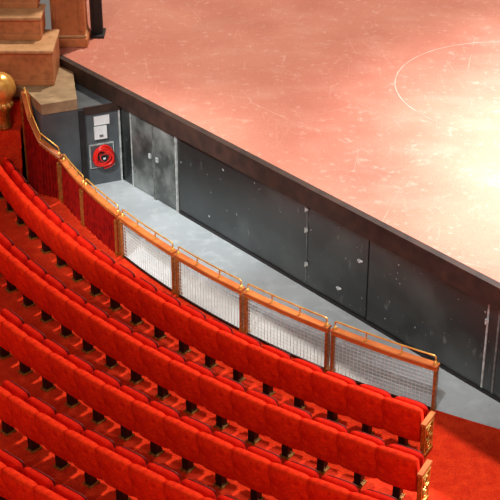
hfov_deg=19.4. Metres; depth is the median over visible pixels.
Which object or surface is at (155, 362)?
seat
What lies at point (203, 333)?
seat
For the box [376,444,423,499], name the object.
seat
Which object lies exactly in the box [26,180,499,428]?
floor
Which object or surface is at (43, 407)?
seat cushion
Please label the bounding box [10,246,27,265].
seat cushion
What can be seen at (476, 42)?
floor marking
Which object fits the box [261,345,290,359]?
seat cushion
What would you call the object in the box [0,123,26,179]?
carpeted step
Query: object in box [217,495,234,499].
seat cushion
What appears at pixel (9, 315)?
seat cushion
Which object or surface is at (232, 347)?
seat
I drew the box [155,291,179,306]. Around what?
seat cushion
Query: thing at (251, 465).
seat
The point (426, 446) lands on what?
end panel
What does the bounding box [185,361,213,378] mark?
seat cushion
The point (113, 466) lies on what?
seat
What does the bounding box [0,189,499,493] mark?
floor
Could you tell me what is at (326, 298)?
baseboard
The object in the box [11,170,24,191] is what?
seat cushion
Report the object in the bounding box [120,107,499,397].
wall
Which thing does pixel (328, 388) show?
seat
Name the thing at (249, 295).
railing section
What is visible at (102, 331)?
seat
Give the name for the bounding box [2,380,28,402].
seat cushion
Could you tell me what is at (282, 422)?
seat
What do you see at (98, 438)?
seat cushion
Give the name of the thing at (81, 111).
trim
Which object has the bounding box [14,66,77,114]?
step
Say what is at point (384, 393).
seat cushion
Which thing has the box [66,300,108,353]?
seat
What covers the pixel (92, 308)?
seat cushion
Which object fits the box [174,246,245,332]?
railing section
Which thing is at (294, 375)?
seat
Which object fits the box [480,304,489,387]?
trim
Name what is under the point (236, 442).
seat cushion
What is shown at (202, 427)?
seat cushion
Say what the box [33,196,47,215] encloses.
seat cushion
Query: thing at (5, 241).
seat cushion
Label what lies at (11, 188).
seat
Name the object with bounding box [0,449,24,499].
seat
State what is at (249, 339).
seat cushion
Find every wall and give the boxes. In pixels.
[31,83,120,185]
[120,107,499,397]
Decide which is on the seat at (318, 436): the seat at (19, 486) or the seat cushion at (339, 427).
the seat cushion at (339, 427)
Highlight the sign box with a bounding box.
[94,114,109,139]
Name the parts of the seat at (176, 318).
backrest, floor plate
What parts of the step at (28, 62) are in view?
skirting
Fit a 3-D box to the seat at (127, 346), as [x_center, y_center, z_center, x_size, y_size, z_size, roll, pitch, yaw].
[-1.474,1.385,19.093,0.496,0.765,0.427,26,39,37]
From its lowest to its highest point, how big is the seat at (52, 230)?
0.765 m
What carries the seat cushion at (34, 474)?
on the seat at (19, 486)
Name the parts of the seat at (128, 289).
backrest, floor plate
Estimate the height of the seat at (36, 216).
0.765 m
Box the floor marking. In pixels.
[394,42,481,122]
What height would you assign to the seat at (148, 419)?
0.765 m
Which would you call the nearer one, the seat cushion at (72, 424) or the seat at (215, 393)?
the seat cushion at (72, 424)
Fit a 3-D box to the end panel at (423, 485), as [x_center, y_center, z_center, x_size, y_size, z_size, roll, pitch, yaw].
[2.012,2.745,16.931,0.066,0.570,0.310,15,33,24]
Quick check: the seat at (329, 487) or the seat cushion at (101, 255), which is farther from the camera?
the seat cushion at (101, 255)
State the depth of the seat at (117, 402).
17.80 m
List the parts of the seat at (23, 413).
backrest, floor plate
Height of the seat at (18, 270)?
0.765 m
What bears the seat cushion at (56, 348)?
on the seat at (37, 353)
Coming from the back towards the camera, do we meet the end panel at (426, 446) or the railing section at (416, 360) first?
the railing section at (416, 360)
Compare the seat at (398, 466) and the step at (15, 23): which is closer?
the seat at (398, 466)
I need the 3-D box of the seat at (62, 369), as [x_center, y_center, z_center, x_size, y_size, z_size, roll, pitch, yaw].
[-2.248,1.637,18.536,0.496,0.765,0.427,26,39,37]
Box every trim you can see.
[60,55,499,309]
[78,109,87,182]
[83,103,119,114]
[118,110,122,180]
[305,211,307,283]
[365,241,369,318]
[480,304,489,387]
[491,310,499,393]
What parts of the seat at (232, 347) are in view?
backrest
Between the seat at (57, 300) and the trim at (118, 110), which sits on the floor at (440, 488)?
the seat at (57, 300)
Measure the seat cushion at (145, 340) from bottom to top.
0.395 m
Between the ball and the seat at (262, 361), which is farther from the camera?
the ball
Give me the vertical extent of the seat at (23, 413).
0.765 m
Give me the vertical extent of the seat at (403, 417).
0.765 m
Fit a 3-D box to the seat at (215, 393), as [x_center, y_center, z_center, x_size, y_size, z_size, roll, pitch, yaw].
[-0.337,1.878,18.239,0.496,0.765,0.427,21,36,32]
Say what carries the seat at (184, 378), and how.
on the floor at (440, 488)
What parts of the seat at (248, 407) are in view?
backrest, floor plate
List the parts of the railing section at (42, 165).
post, brass rail, rail, post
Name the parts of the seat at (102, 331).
backrest, floor plate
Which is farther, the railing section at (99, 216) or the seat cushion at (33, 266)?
the railing section at (99, 216)
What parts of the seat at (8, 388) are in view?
backrest, floor plate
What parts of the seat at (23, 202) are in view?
backrest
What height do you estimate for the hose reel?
0.444 m
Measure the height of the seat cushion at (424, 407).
0.395 m
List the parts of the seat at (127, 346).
backrest, floor plate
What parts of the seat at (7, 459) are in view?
backrest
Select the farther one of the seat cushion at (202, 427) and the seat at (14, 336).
the seat at (14, 336)
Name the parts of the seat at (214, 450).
backrest, floor plate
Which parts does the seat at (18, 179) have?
backrest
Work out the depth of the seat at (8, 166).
23.56 m
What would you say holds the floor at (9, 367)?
on the floor at (455, 397)
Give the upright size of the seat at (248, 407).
0.765 m
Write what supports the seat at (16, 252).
on the floor at (440, 488)
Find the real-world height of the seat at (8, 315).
0.765 m
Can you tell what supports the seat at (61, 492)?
on the floor
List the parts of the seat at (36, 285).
backrest, floor plate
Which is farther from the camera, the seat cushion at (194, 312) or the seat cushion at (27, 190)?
the seat cushion at (27, 190)
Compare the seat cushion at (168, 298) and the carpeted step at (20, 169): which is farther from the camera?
the carpeted step at (20, 169)
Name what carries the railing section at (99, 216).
on the floor at (464, 451)
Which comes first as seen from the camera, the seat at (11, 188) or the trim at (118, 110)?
the seat at (11, 188)
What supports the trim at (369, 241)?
attached to the wall at (410, 303)
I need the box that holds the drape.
[60,164,81,221]
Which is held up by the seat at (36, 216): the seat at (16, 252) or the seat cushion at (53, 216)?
the seat cushion at (53, 216)
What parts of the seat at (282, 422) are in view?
backrest, floor plate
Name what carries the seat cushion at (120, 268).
on the seat at (106, 274)
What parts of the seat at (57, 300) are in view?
backrest, floor plate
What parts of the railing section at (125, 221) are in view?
post, rail, brass rail, rail, post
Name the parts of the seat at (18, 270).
backrest, floor plate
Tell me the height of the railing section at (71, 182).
0.886 m
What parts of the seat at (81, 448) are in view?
backrest, floor plate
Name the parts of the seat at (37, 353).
backrest, floor plate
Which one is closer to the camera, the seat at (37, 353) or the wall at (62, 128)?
the seat at (37, 353)
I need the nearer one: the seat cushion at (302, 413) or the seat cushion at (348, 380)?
the seat cushion at (302, 413)
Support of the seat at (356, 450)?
on the floor at (440, 488)
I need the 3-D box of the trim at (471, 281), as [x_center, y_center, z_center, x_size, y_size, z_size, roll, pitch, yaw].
[1.300,-0.490,20.105,0.110,0.304,14.000,-23,37,-34]
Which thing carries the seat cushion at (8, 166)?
on the seat at (8, 166)
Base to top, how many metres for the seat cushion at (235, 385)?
0.395 m
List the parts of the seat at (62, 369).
backrest, floor plate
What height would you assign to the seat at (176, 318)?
0.765 m
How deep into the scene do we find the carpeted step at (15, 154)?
23.90 m
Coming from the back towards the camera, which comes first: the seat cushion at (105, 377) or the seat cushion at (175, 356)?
the seat cushion at (175, 356)
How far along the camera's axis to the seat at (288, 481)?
16.45 m
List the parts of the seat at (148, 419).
backrest, floor plate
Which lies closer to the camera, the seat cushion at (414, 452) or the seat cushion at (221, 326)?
the seat cushion at (414, 452)
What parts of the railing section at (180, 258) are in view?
post, rail, rail, brass rail, post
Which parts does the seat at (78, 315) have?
backrest, floor plate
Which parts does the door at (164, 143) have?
frame, frame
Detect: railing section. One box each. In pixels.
[20,87,62,200]
[59,154,87,224]
[81,178,121,256]
[118,209,176,294]
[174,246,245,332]
[243,284,331,372]
[329,321,439,411]
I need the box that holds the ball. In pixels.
[0,72,15,130]
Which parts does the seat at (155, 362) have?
backrest, floor plate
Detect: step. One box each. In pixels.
[0,0,39,7]
[0,4,45,39]
[0,29,59,85]
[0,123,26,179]
[0,141,26,179]
[1,162,26,177]
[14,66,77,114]
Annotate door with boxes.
[129,112,154,198]
[153,125,178,212]
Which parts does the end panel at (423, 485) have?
panel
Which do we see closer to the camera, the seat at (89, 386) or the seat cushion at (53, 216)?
the seat at (89, 386)
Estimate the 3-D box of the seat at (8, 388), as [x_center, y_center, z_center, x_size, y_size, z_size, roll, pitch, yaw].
[-2.973,1.912,17.939,0.496,0.765,0.427,26,39,37]
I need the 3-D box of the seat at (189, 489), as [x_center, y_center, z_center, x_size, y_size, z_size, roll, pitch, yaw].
[-0.650,2.868,16.284,0.496,0.765,0.427,19,35,29]
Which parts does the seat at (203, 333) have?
backrest, floor plate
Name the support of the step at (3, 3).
on the step at (15, 23)
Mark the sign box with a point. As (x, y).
(100, 132)
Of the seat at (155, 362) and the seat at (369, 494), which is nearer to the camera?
the seat at (369, 494)
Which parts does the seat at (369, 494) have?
backrest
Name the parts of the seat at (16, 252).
backrest, floor plate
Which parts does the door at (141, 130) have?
frame, frame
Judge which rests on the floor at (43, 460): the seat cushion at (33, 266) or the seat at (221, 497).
the seat at (221, 497)
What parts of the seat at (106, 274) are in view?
backrest, floor plate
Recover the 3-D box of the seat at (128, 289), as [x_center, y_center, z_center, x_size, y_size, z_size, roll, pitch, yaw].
[-1.572,0.685,20.424,0.427,0.765,0.496,-24,38,-35]
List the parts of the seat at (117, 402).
backrest, floor plate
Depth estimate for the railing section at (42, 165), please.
23.61 m
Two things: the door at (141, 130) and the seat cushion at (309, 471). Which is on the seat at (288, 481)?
the seat cushion at (309, 471)
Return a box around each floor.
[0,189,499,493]
[0,228,499,499]
[0,306,276,499]
[0,379,137,499]
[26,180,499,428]
[59,0,499,281]
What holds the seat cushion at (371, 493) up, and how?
on the seat at (369, 494)
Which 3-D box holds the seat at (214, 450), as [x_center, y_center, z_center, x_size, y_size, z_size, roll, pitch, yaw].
[-0.322,2.440,17.145,0.496,0.765,0.427,20,35,30]
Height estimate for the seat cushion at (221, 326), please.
0.395 m
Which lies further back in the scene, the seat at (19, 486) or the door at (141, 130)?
the door at (141, 130)
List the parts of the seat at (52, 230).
backrest, floor plate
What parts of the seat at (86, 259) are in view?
backrest, floor plate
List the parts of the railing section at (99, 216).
post, rail, brass rail, post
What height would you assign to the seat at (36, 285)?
0.765 m
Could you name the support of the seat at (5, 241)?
on the floor at (440, 488)
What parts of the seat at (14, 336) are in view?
backrest, floor plate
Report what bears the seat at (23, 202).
on the floor at (464, 451)
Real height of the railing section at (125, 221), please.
0.852 m
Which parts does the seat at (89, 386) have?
backrest, floor plate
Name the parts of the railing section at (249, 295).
post, rail, rail, brass rail, post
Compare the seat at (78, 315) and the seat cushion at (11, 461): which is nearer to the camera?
the seat cushion at (11, 461)
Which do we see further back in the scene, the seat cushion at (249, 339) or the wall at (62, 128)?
the wall at (62, 128)
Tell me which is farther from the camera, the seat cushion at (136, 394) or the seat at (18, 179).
the seat at (18, 179)
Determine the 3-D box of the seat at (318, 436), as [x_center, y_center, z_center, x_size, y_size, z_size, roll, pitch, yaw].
[0.891,2.313,17.485,0.496,0.765,0.427,18,34,28]
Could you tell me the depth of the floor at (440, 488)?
18.62 m
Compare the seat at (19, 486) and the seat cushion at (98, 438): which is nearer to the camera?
the seat at (19, 486)
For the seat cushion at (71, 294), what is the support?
on the seat at (57, 300)
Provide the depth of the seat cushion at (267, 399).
17.91 m
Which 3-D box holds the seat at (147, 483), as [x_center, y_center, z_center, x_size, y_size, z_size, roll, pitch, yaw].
[-1.060,2.723,16.535,0.496,0.765,0.427,20,36,31]
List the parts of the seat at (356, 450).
backrest, floor plate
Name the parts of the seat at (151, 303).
backrest, floor plate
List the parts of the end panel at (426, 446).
panel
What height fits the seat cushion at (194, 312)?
0.395 m
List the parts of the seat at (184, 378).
backrest, floor plate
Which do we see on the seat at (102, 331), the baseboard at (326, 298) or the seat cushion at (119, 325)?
the seat cushion at (119, 325)
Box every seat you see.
[0,158,16,198]
[0,166,26,212]
[0,232,13,276]
[0,244,29,293]
[0,308,24,359]
[0,380,29,436]
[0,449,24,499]
[2,321,45,375]
[2,467,55,499]
[4,178,37,226]
[7,256,46,308]
[7,395,56,453]
[15,191,50,239]
[24,336,69,392]
[25,271,65,323]
[28,204,63,254]
[33,484,86,499]
[35,412,84,471]
[42,218,79,268]
[45,285,86,338]
[48,352,94,408]
[58,232,96,282]
[64,429,114,488]
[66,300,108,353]
[74,368,121,424]
[76,246,114,296]
[89,315,132,369]
[95,260,134,311]
[95,446,146,499]
[102,384,149,441]
[113,330,158,384]
[116,274,156,326]
[128,463,180,499]
[131,400,179,457]
[138,288,180,340]
[140,345,185,400]
[163,302,205,355]
[163,416,211,473]
[164,479,216,499]
[168,360,214,415]
[189,316,232,369]
[196,431,245,489]
[198,375,244,430]
[201,495,237,499]
[217,330,260,382]
[230,389,277,445]
[231,446,281,499]
[246,344,290,395]
[264,404,311,459]
[268,461,318,499]
[278,358,322,409]
[299,417,346,474]
[307,475,357,499]
[311,371,355,421]
[337,431,384,488]
[346,384,390,434]
[348,489,396,499]
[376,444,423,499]
[382,396,427,446]
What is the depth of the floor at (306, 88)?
23.38 m
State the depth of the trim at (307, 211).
21.11 m
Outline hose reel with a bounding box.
[89,141,115,168]
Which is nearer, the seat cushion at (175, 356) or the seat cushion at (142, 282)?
the seat cushion at (175, 356)
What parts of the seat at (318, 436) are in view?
backrest, floor plate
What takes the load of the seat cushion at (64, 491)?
on the seat at (61, 492)
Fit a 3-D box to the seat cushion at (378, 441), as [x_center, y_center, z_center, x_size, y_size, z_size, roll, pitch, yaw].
[1.377,2.347,17.315,0.446,0.395,0.133,17,34,26]
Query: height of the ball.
0.960 m
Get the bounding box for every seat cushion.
[0,232,11,251]
[0,308,21,328]
[0,449,23,473]
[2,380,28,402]
[3,158,14,179]
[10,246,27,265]
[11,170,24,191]
[21,183,35,202]
[21,324,43,343]
[23,467,53,491]
[26,260,45,279]
[27,397,54,418]
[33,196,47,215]
[43,339,67,359]
[44,274,63,292]
[46,209,61,227]
[54,413,83,434]
[54,485,84,499]
[60,223,77,240]
[63,289,84,307]
[67,354,92,373]
[76,236,94,253]
[83,430,113,451]
[84,303,107,321]
[92,370,119,389]
[93,250,113,266]
[107,318,131,335]
[112,263,133,280]
[114,446,146,467]
[120,385,148,404]
[131,332,156,349]
[133,277,155,293]
[146,463,179,483]
[149,401,179,419]
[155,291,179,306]
[157,347,184,364]
[179,305,204,320]
[180,416,211,434]
[181,479,215,499]
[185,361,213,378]
[205,318,231,333]
[212,431,245,449]
[214,376,244,391]
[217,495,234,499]
[232,332,259,346]
[246,390,276,405]
[247,446,281,463]
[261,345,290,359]
[279,404,311,419]
[283,461,318,478]
[292,358,322,372]
[313,417,346,432]
[321,475,357,492]
[324,371,355,384]
[350,431,384,445]
[359,384,390,397]
[360,490,394,499]
[387,444,423,468]
[394,396,427,418]
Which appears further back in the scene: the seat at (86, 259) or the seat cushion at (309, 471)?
the seat at (86, 259)
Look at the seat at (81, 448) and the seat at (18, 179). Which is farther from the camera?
the seat at (18, 179)
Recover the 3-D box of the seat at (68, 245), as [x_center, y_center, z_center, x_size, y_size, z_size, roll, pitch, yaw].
[-2.517,0.100,21.439,0.427,0.765,0.496,-20,35,-31]
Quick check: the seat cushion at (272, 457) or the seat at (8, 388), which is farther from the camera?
the seat at (8, 388)
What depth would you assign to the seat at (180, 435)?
17.25 m
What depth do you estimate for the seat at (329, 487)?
16.19 m
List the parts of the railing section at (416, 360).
post, rail, brass rail, rail, post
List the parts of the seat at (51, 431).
backrest, floor plate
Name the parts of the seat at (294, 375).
backrest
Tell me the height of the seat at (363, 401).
0.765 m
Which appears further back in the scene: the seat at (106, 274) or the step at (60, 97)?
the step at (60, 97)
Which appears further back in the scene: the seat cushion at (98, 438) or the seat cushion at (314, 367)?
the seat cushion at (314, 367)
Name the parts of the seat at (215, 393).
backrest, floor plate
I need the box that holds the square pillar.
[49,0,90,46]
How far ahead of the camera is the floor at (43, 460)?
17.48 m
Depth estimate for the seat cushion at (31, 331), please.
19.07 m
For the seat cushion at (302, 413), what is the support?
on the seat at (282, 422)
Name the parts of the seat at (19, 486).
backrest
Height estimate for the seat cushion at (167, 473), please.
0.395 m
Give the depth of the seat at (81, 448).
16.92 m
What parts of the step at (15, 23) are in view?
skirting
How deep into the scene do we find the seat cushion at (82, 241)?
21.33 m
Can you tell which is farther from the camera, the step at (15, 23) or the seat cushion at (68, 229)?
the step at (15, 23)
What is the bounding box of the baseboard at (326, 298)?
[179,210,499,402]
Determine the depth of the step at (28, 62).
23.74 m
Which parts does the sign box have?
sign plate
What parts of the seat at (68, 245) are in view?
backrest, floor plate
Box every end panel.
[416,459,431,499]
[420,411,435,459]
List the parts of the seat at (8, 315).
backrest, floor plate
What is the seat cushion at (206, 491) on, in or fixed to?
on the seat at (189, 489)
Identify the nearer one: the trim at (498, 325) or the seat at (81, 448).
the seat at (81, 448)
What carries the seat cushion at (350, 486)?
on the seat at (329, 487)
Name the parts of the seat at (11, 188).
backrest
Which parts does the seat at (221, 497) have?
backrest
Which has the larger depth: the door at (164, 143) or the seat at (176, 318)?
the door at (164, 143)
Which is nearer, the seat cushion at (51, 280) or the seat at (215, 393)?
the seat at (215, 393)
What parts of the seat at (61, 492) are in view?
backrest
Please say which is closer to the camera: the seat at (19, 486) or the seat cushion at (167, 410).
the seat at (19, 486)
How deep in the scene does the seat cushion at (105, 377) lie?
18.15 m
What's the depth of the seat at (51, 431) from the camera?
17.20 m
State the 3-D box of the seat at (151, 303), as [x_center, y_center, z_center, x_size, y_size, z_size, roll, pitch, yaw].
[-1.231,0.869,20.106,0.427,0.765,0.496,-26,39,-37]
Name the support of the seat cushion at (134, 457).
on the seat at (113, 466)
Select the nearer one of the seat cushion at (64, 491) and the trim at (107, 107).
the seat cushion at (64, 491)
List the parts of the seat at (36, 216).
backrest, floor plate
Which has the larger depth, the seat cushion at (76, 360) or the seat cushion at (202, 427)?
the seat cushion at (76, 360)
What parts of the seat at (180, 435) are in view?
backrest, floor plate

